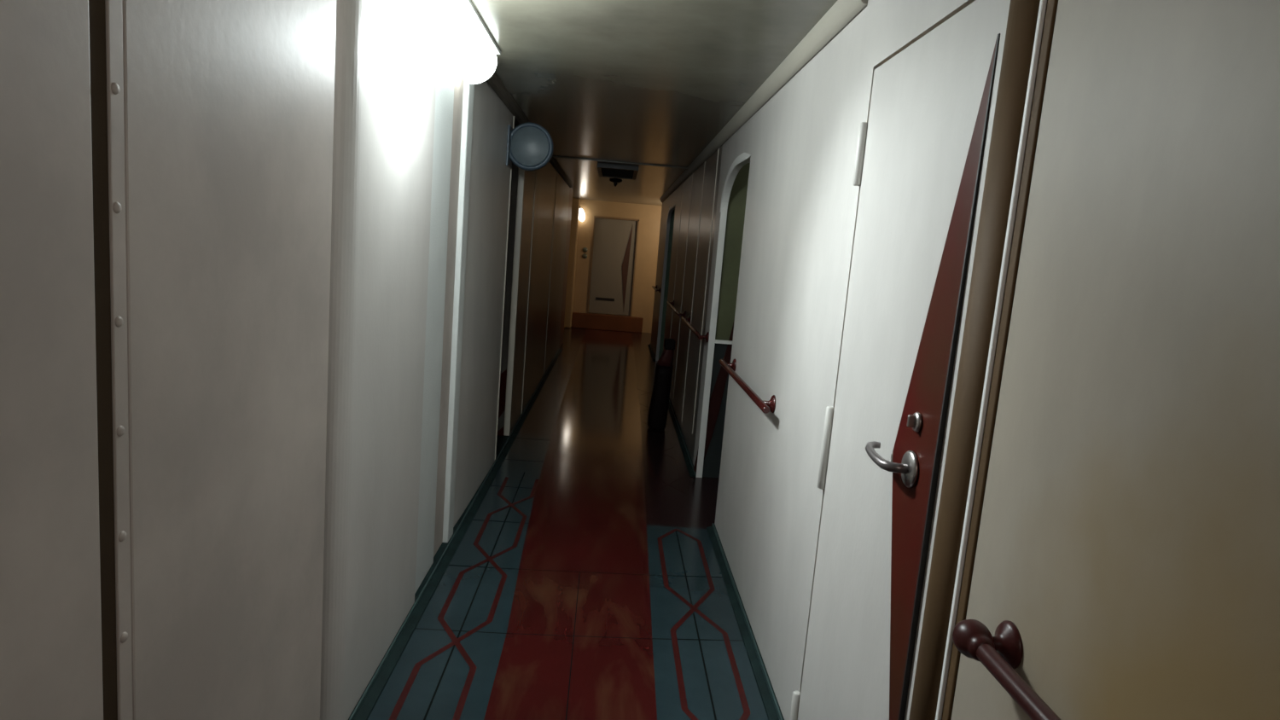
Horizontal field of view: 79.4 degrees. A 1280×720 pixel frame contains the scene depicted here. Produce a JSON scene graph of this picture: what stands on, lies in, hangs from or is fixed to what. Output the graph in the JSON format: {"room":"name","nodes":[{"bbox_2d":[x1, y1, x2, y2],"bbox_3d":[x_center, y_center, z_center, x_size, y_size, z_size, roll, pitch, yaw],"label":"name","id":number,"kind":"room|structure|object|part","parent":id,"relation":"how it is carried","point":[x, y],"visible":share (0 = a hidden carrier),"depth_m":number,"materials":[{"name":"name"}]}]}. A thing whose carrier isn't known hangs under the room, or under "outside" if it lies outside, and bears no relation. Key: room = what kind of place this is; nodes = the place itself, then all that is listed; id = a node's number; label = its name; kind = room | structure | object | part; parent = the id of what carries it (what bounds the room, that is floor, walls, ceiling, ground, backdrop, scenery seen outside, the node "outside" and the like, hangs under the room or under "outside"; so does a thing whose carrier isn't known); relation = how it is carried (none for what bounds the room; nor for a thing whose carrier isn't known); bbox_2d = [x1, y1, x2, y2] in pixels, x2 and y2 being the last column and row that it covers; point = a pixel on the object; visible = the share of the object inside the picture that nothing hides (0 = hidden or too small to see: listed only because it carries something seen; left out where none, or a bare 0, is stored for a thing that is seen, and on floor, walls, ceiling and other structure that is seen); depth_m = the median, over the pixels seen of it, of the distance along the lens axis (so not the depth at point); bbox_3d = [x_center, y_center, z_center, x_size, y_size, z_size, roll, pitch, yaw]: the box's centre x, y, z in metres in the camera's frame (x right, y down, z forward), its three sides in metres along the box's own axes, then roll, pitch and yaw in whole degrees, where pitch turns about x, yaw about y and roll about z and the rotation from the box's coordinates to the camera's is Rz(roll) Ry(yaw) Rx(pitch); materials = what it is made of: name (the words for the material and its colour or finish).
{"room":"ship interior","nodes":[
{"label":"ship interior","id":0,"kind":"room"},
{"bbox_2d":[0,0,103,719],"bbox_3d":[-0.760,0.328,-0.242,0.085,2.300,2.672,4,8,-2],"label":"wall panel","id":1,"kind":"object","parent":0,"point":[51,654],"visible":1,"depth_m":0.96,"materials":[{"name":"beige paint"}]},
{"bbox_2d":[122,0,336,719],"bbox_3d":[-0.815,0.067,1.544,0.085,2.300,0.801,4,8,-2],"label":"wall panel","id":2,"kind":"object","parent":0,"point":[229,104],"visible":0.75,"depth_m":1.43,"materials":[{"name":"beige paint"}]},
{"bbox_2d":[320,0,436,719],"bbox_3d":[-0.845,-0.072,2.494,0.085,2.300,0.895,4,8,-2],"label":"wall panel","id":3,"kind":"object","parent":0,"point":[386,68],"visible":0.72,"depth_m":2.31,"materials":[{"name":"paint"}]},
{"bbox_2d":[414,50,454,593],"bbox_3d":[-0.870,-0.180,3.123,0.071,2.270,0.378,4,8,-2],"label":"wall panel","id":4,"kind":"object","parent":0,"point":[445,72],"visible":0.27,"depth_m":3.14,"materials":[{"name":"white paint"}]},
{"bbox_2d":[433,69,464,557],"bbox_3d":[-0.885,-0.225,3.430,0.059,2.270,0.241,4,8,-2],"label":"wall panel","id":5,"kind":"object","parent":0,"point":[458,86],"visible":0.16,"depth_m":3.45,"materials":[{"name":"beige paint"}]},
{"bbox_2d":[453,80,513,527],"bbox_3d":[-0.902,-0.342,4.336,0.085,2.300,1.326,4,8,-2],"label":"wall panel","id":6,"kind":"object","parent":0,"point":[490,175],"visible":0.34,"depth_m":4.21,"materials":[{"name":"paint"}]},
{"bbox_2d":[506,122,553,170],"bbox_3d":[-0.676,-1.311,4.737,0.286,0.286,0.190,4,8,-2],"label":"sign","id":7,"kind":"object","parent":6,"relation":"attached to","point":[530,147],"visible":1,"depth_m":4.71,"materials":[{"name":"blue"}]},
{"bbox_2d":[497,162,512,430],"bbox_3d":[-1.226,-0.414,4.654,0.545,2.300,12.600,4,8,-2],"label":"wall","id":8,"kind":"structure","parent":0,"point":[512,162],"depth_m":5.69,"materials":[{"name":"white paint"}]},
{"bbox_2d":[88,0,117,719],"bbox_3d":[-0.803,0.132,1.097,0.082,2.300,0.033,4,8,-2],"label":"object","id":9,"kind":"structure","parent":8,"relation":"attached to","point":[96,8],"depth_m":1.08,"materials":[{"name":"brown"}]},
{"bbox_2d":[104,0,132,719],"bbox_3d":[-0.800,0.128,1.129,0.090,2.300,0.031,4,8,-2],"label":"trim","id":10,"kind":"structure","parent":8,"relation":"attached to","point":[113,8],"depth_m":1.11,"materials":[{"name":"beige paint"}]},
{"bbox_2d":[348,348,562,719],"bbox_3d":[-0.979,0.738,4.779,0.130,0.031,12.500,4,8,-2],"label":"baseboard","id":11,"kind":"structure","parent":8,"relation":"attached to","point":[443,557],"depth_m":3.37,"materials":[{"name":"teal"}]},
{"bbox_2d":[442,80,474,542],"bbox_3d":[-0.879,-0.249,3.614,0.083,2.275,0.125,4,8,-2],"label":"trim strip","id":12,"kind":"object","parent":8,"relation":"attached to","point":[468,89],"visible":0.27,"depth_m":3.58,"materials":[{"name":"white metal"}]},
{"bbox_2d":[494,116,514,459],"bbox_3d":[-0.897,-0.437,4.985,0.045,2.235,0.017,4,8,-2],"label":"trim","id":13,"kind":"structure","parent":8,"relation":"attached to","point":[514,116],"depth_m":4.99,"materials":[{"name":"beige"}]},
{"bbox_2d":[497,125,517,436],"bbox_3d":[-0.945,-0.536,5.665,0.082,2.300,0.021,4,8,-2],"label":"trim","id":14,"kind":"structure","parent":8,"relation":"attached to","point":[503,375],"depth_m":5.77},
{"bbox_2d":[503,168,524,436],"bbox_3d":[-0.917,-0.534,5.650,0.045,2.235,0.017,4,8,-2],"label":"trim","id":15,"kind":"structure","parent":8,"relation":"attached to","point":[520,172],"depth_m":5.66,"materials":[{"name":"beige"}]},
{"bbox_2d":[521,170,536,413],"bbox_3d":[-0.941,-0.646,6.417,0.045,2.235,0.017,4,8,-2],"label":"trim","id":16,"kind":"structure","parent":8,"relation":"attached to","point":[536,171],"depth_m":6.42,"materials":[{"name":"beige"}]},
{"bbox_2d":[486,71,573,187],"bbox_3d":[-0.837,-1.878,7.091,0.045,0.040,7.180,4,8,-2],"label":"crown molding","id":17,"kind":"structure","parent":8,"relation":"attached to","point":[494,81],"depth_m":4.51,"materials":[{"name":"brown"}]},
{"bbox_2d":[543,171,557,373],"bbox_3d":[-1.005,-0.949,8.484,0.045,2.235,0.017,4,8,-2],"label":"trim","id":18,"kind":"structure","parent":8,"relation":"attached to","point":[556,171],"depth_m":8.47,"materials":[{"name":"beige"}]},
{"bbox_2d":[558,187,573,348],"bbox_3d":[-1.154,-1.351,11.219,0.158,2.300,0.848,4,8,-2],"label":"trim","id":19,"kind":"structure","parent":8,"relation":"attached to","point":[571,190],"depth_m":11.21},
{"bbox_2d":[498,125,535,434],"bbox_3d":[-0.954,-0.590,6.032,0.085,2.300,0.760,4,8,-2],"label":"wall panel","id":20,"kind":"object","parent":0,"point":[529,181],"visible":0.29,"depth_m":5.88,"materials":[{"name":"laminate"}]},
{"bbox_2d":[522,162,556,412],"bbox_3d":[-0.998,-0.797,7.449,0.085,2.300,2.075,4,8,-2],"label":"wall panel","id":21,"kind":"object","parent":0,"point":[546,176],"visible":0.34,"depth_m":7.30,"materials":[{"name":"laminate"}]},
{"bbox_2d":[543,172,570,374],"bbox_3d":[-1.066,-1.118,9.644,0.085,2.300,2.335,4,8,-2],"label":"wall panel","id":22,"kind":"object","parent":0,"point":[562,189],"visible":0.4,"depth_m":9.48,"materials":[{"name":"laminate"}]},
{"bbox_2d":[367,326,767,719],"bbox_3d":[-0.314,0.565,6.468,3.600,0.001,15.850,4,8,-2],"label":"floor","id":23,"kind":"structure","parent":0,"point":[585,582],"depth_m":3.44,"materials":[{"name":"teal tile"}]},
{"bbox_2d":[647,338,675,430],"bbox_3d":[0.178,0.204,6.524,0.172,0.775,0.175,4,8,-2],"label":"waste bin","id":24,"kind":"object","parent":23,"relation":"on","point":[658,410],"visible":1,"depth_m":6.46,"materials":[{"name":"black plastic"}]},
{"bbox_2d":[571,198,662,332],"bbox_3d":[-0.461,-1.698,14.019,3.600,2.300,0.150,4,8,-2],"label":"wall","id":25,"kind":"structure","parent":0,"point":[648,216],"depth_m":13.92,"materials":[{"name":"beige paint"}]},
{"bbox_2d":[564,197,580,328],"bbox_3d":[-1.352,-1.736,13.784,0.400,2.300,0.250,4,8,-2],"label":"trim","id":26,"kind":"structure","parent":25,"relation":"attached to","point":[576,201],"depth_m":13.67,"materials":[{"name":"beige paint"}]},
{"bbox_2d":[578,206,584,221],"bbox_3d":[-1.047,-2.600,13.718,0.140,0.262,0.150,4,8,-2],"label":"wall lamp","id":27,"kind":"object","parent":25,"relation":"attached to","point":[581,216],"visible":0.96,"depth_m":13.66,"materials":[{"name":"white glass"}]},
{"bbox_2d":[571,312,643,332],"bbox_3d":[-0.593,-0.683,14.027,1.280,0.275,0.120,4,8,-2],"label":"trim","id":28,"kind":"structure","parent":25,"relation":"attached to","point":[590,321],"depth_m":13.97,"materials":[{"name":"brown wood"}]},
{"bbox_2d":[587,215,639,316],"bbox_3d":[-0.487,-1.697,13.978,0.809,1.754,0.110,4,8,-2],"label":"door","id":29,"kind":"structure","parent":25,"relation":"in","point":[613,264],"depth_m":13.96,"materials":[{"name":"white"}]},
{"bbox_3d":[-0.264,-1.660,13.976,0.140,1.590,0.010,4,8,-2],"label":"accent panel","id":30,"kind":"part","parent":29,"relation":"part of","materials":[{"name":"brown"}]},
{"bbox_2d":[471,0,837,205],"bbox_3d":[-0.126,-1.744,6.111,3.600,0.112,16.000,4,8,-2],"label":"ceiling","id":31,"kind":"structure","parent":0,"point":[648,84],"depth_m":3.49,"materials":[{"name":"white paint"}]},
{"bbox_2d":[391,0,500,84],"bbox_3d":[-0.658,-1.177,2.704,0.137,0.150,1.310,4,8,-2],"label":"ceiling lamp","id":32,"kind":"object","parent":31,"relation":"attached to","point":[455,28],"visible":1,"depth_m":2.71,"materials":[{"name":"white"}]},
{"bbox_2d":[609,179,622,186],"bbox_3d":[-0.295,-2.129,9.285,0.155,0.080,0.155,4,8,-2],"label":"sprinkler head","id":33,"kind":"object","parent":31,"relation":"attached to","point":[615,182],"visible":1,"depth_m":9.24},
{"bbox_2d":[596,162,639,180],"bbox_3d":[-0.231,-1.955,7.988,0.405,0.045,1.020,4,8,-2],"label":"ceiling vent","id":34,"kind":"object","parent":31,"relation":"in","point":[606,170],"visible":1,"depth_m":7.73,"materials":[{"name":"black metal"}]},
{"bbox_2d":[601,168,634,178],"bbox_3d":[-0.231,-1.957,7.988,0.325,0.040,0.920,4,8,-2],"label":"grille","id":35,"kind":"object","parent":34,"relation":"attached to","point":[607,172],"depth_m":8.04,"materials":[{"name":"grey metal"}]},
{"bbox_2d":[658,209,674,358],"bbox_3d":[0.797,-0.990,9.804,0.860,2.300,1.550,4,8,-2],"label":"wall","id":36,"kind":"structure","parent":0,"point":[672,223],"depth_m":10.50,"materials":[{"name":"grey paint"}]},
{"bbox_2d":[650,0,1279,719],"bbox_3d":[0.915,-0.337,5.328,0.900,2.300,13.780,4,8,-2],"label":"wall","id":37,"kind":"structure","parent":0,"point":[1129,536],"depth_m":1.06,"materials":[{"name":"white paint"}]},
{"bbox_2d":[647,343,655,360],"bbox_3d":[0.190,-0.126,11.454,0.082,0.031,1.678,4,8,-2],"label":"baseboard","id":38,"kind":"structure","parent":37,"relation":"attached to","point":[650,349],"depth_m":11.32,"materials":[{"name":"grey"}]},
{"bbox_2d":[651,285,660,292],"bbox_3d":[0.235,-1.039,11.205,0.070,0.072,1.050,4,8,-2],"label":"handrail","id":39,"kind":"object","parent":37,"relation":"attached to","point":[653,287],"visible":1,"depth_m":10.86,"materials":[{"name":"brown wood"}]},
{"bbox_2d":[655,204,675,360],"bbox_3d":[0.335,-0.922,9.862,0.044,2.076,1.319,4,8,-2],"label":"lining","id":40,"kind":"object","parent":37,"relation":"attached to","point":[672,208],"visible":0.94,"depth_m":10.46,"materials":[{"name":"white"}]},
{"bbox_2d":[666,300,686,318],"bbox_3d":[0.348,-0.507,7.571,0.070,0.072,1.600,4,8,-2],"label":"handrail","id":41,"kind":"object","parent":37,"relation":"attached to","point":[671,305],"visible":0.94,"depth_m":7.26,"materials":[{"name":"brown wood"}]},
{"bbox_2d":[669,184,683,338],"bbox_3d":[0.380,-0.825,8.283,0.014,2.140,0.022,4,8,-2],"label":"trim","id":42,"kind":"structure","parent":37,"relation":"attached to","point":[683,184],"depth_m":8.23,"materials":[{"name":"beige"}]},
{"bbox_2d":[668,397,696,477],"bbox_3d":[0.318,0.480,7.311,0.082,0.031,4.178,4,8,-2],"label":"baseboard","id":43,"kind":"structure","parent":37,"relation":"attached to","point":[685,452],"depth_m":6.11,"materials":[{"name":"grey"}]},
{"bbox_2d":[673,175,692,395],"bbox_3d":[0.410,-0.679,7.284,0.014,2.140,0.022,4,8,-2],"label":"trim","id":44,"kind":"structure","parent":37,"relation":"attached to","point":[692,176],"depth_m":7.27,"materials":[{"name":"beige"}]},
{"bbox_2d":[680,161,705,421],"bbox_3d":[0.441,-0.537,6.315,0.014,2.140,0.022,4,8,-2],"label":"trim","id":45,"kind":"structure","parent":37,"relation":"attached to","point":[705,161],"depth_m":6.30,"materials":[{"name":"beige"}]},
{"bbox_2d":[680,315,709,342],"bbox_3d":[0.403,-0.247,5.790,0.070,0.072,1.400,4,8,-2],"label":"handrail","id":46,"kind":"object","parent":37,"relation":"attached to","point":[687,321],"visible":1,"depth_m":5.46,"materials":[{"name":"brown wood"}]},
{"bbox_2d":[692,147,719,433],"bbox_3d":[0.470,-0.468,5.497,0.014,2.040,0.022,4,8,-2],"label":"trim","id":47,"kind":"structure","parent":37,"relation":"attached to","point":[718,148],"depth_m":5.48,"materials":[{"name":"beige"}]},
{"bbox_2d":[693,319,734,473],"bbox_3d":[0.539,0.212,5.175,0.260,1.200,0.006,4,8,-2],"label":"trim","id":48,"kind":"structure","parent":37,"relation":"attached to","point":[717,395],"depth_m":5.18,"materials":[{"name":"red"}]},
{"bbox_2d":[695,152,751,477],"bbox_3d":[0.497,-0.152,4.618,0.044,2.070,1.044,4,8,-2],"label":"lining","id":49,"kind":"object","parent":37,"relation":"attached to","point":[743,159],"visible":0.95,"depth_m":5.07,"materials":[{"name":"white metal"}]},
{"bbox_2d":[715,339,732,344],"bbox_3d":[0.895,-0.094,5.131,0.800,0.023,0.031,4,8,-2],"label":"trim ledge","id":50,"kind":"object","parent":37,"relation":"attached to","point":[717,341],"visible":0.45,"depth_m":5.10,"materials":[{"name":"white"}]},
{"bbox_2d":[706,523,784,719],"bbox_3d":[0.499,1.334,1.468,0.082,0.031,5.688,4,8,-2],"label":"baseboard","id":51,"kind":"structure","parent":37,"relation":"attached to","point":[771,706],"depth_m":3.07,"materials":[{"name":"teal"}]},
{"bbox_2d":[719,358,775,413],"bbox_3d":[0.474,0.099,3.492,0.070,0.072,1.250,4,8,-2],"label":"handrail","id":52,"kind":"object","parent":37,"relation":"attached to","point":[765,406],"visible":1,"depth_m":3.20,"materials":[{"name":"brown wood"}]},
{"bbox_2d":[659,0,867,203],"bbox_3d":[0.477,-1.750,7.034,0.042,0.066,9.810,4,8,-2],"label":"trim moulding","id":53,"kind":"structure","parent":37,"relation":"attached to","point":[842,12],"depth_m":3.10,"materials":[{"name":"beige paint"}]},
{"bbox_2d":[789,0,1010,719],"bbox_3d":[0.560,0.262,1.860,0.130,2.045,0.783,4,8,-2],"label":"door","id":54,"kind":"structure","parent":37,"relation":"in","point":[922,154],"depth_m":1.74,"materials":[{"name":"paint"}]},
{"bbox_3d":[0.533,0.211,1.687,0.054,0.031,0.165,4,8,-2],"label":"lever","id":55,"kind":"part","parent":54,"relation":"part of","materials":[{"name":"grey metal"}]},
{"bbox_3d":[0.564,0.229,1.618,0.010,0.078,0.078,4,8,-2],"label":"handle","id":56,"kind":"part","parent":54,"relation":"part of","materials":[{"name":"silver metal"}]},
{"bbox_3d":[0.581,0.143,1.606,0.010,1.515,0.220,4,8,-2],"label":"accent panel","id":57,"kind":"part","parent":54,"relation":"part of","materials":[{"name":"red"}]},
{"bbox_2d":[908,0,1058,719],"bbox_3d":[0.606,0.204,1.387,0.086,2.300,0.136,4,8,-2],"label":"door frame","id":58,"kind":"structure","parent":37,"relation":"attached to","point":[1030,23],"depth_m":1.33,"materials":[{"name":"brown"}]},
{"bbox_2d":[952,619,1061,719],"bbox_3d":[0.552,0.515,0.699,0.084,0.072,1.099,4,8,-2],"label":"handrail","id":59,"kind":"object","parent":37,"relation":"attached to","point":[1001,654],"visible":1,"depth_m":1.17,"materials":[{"name":"brown wood"}]}
]}

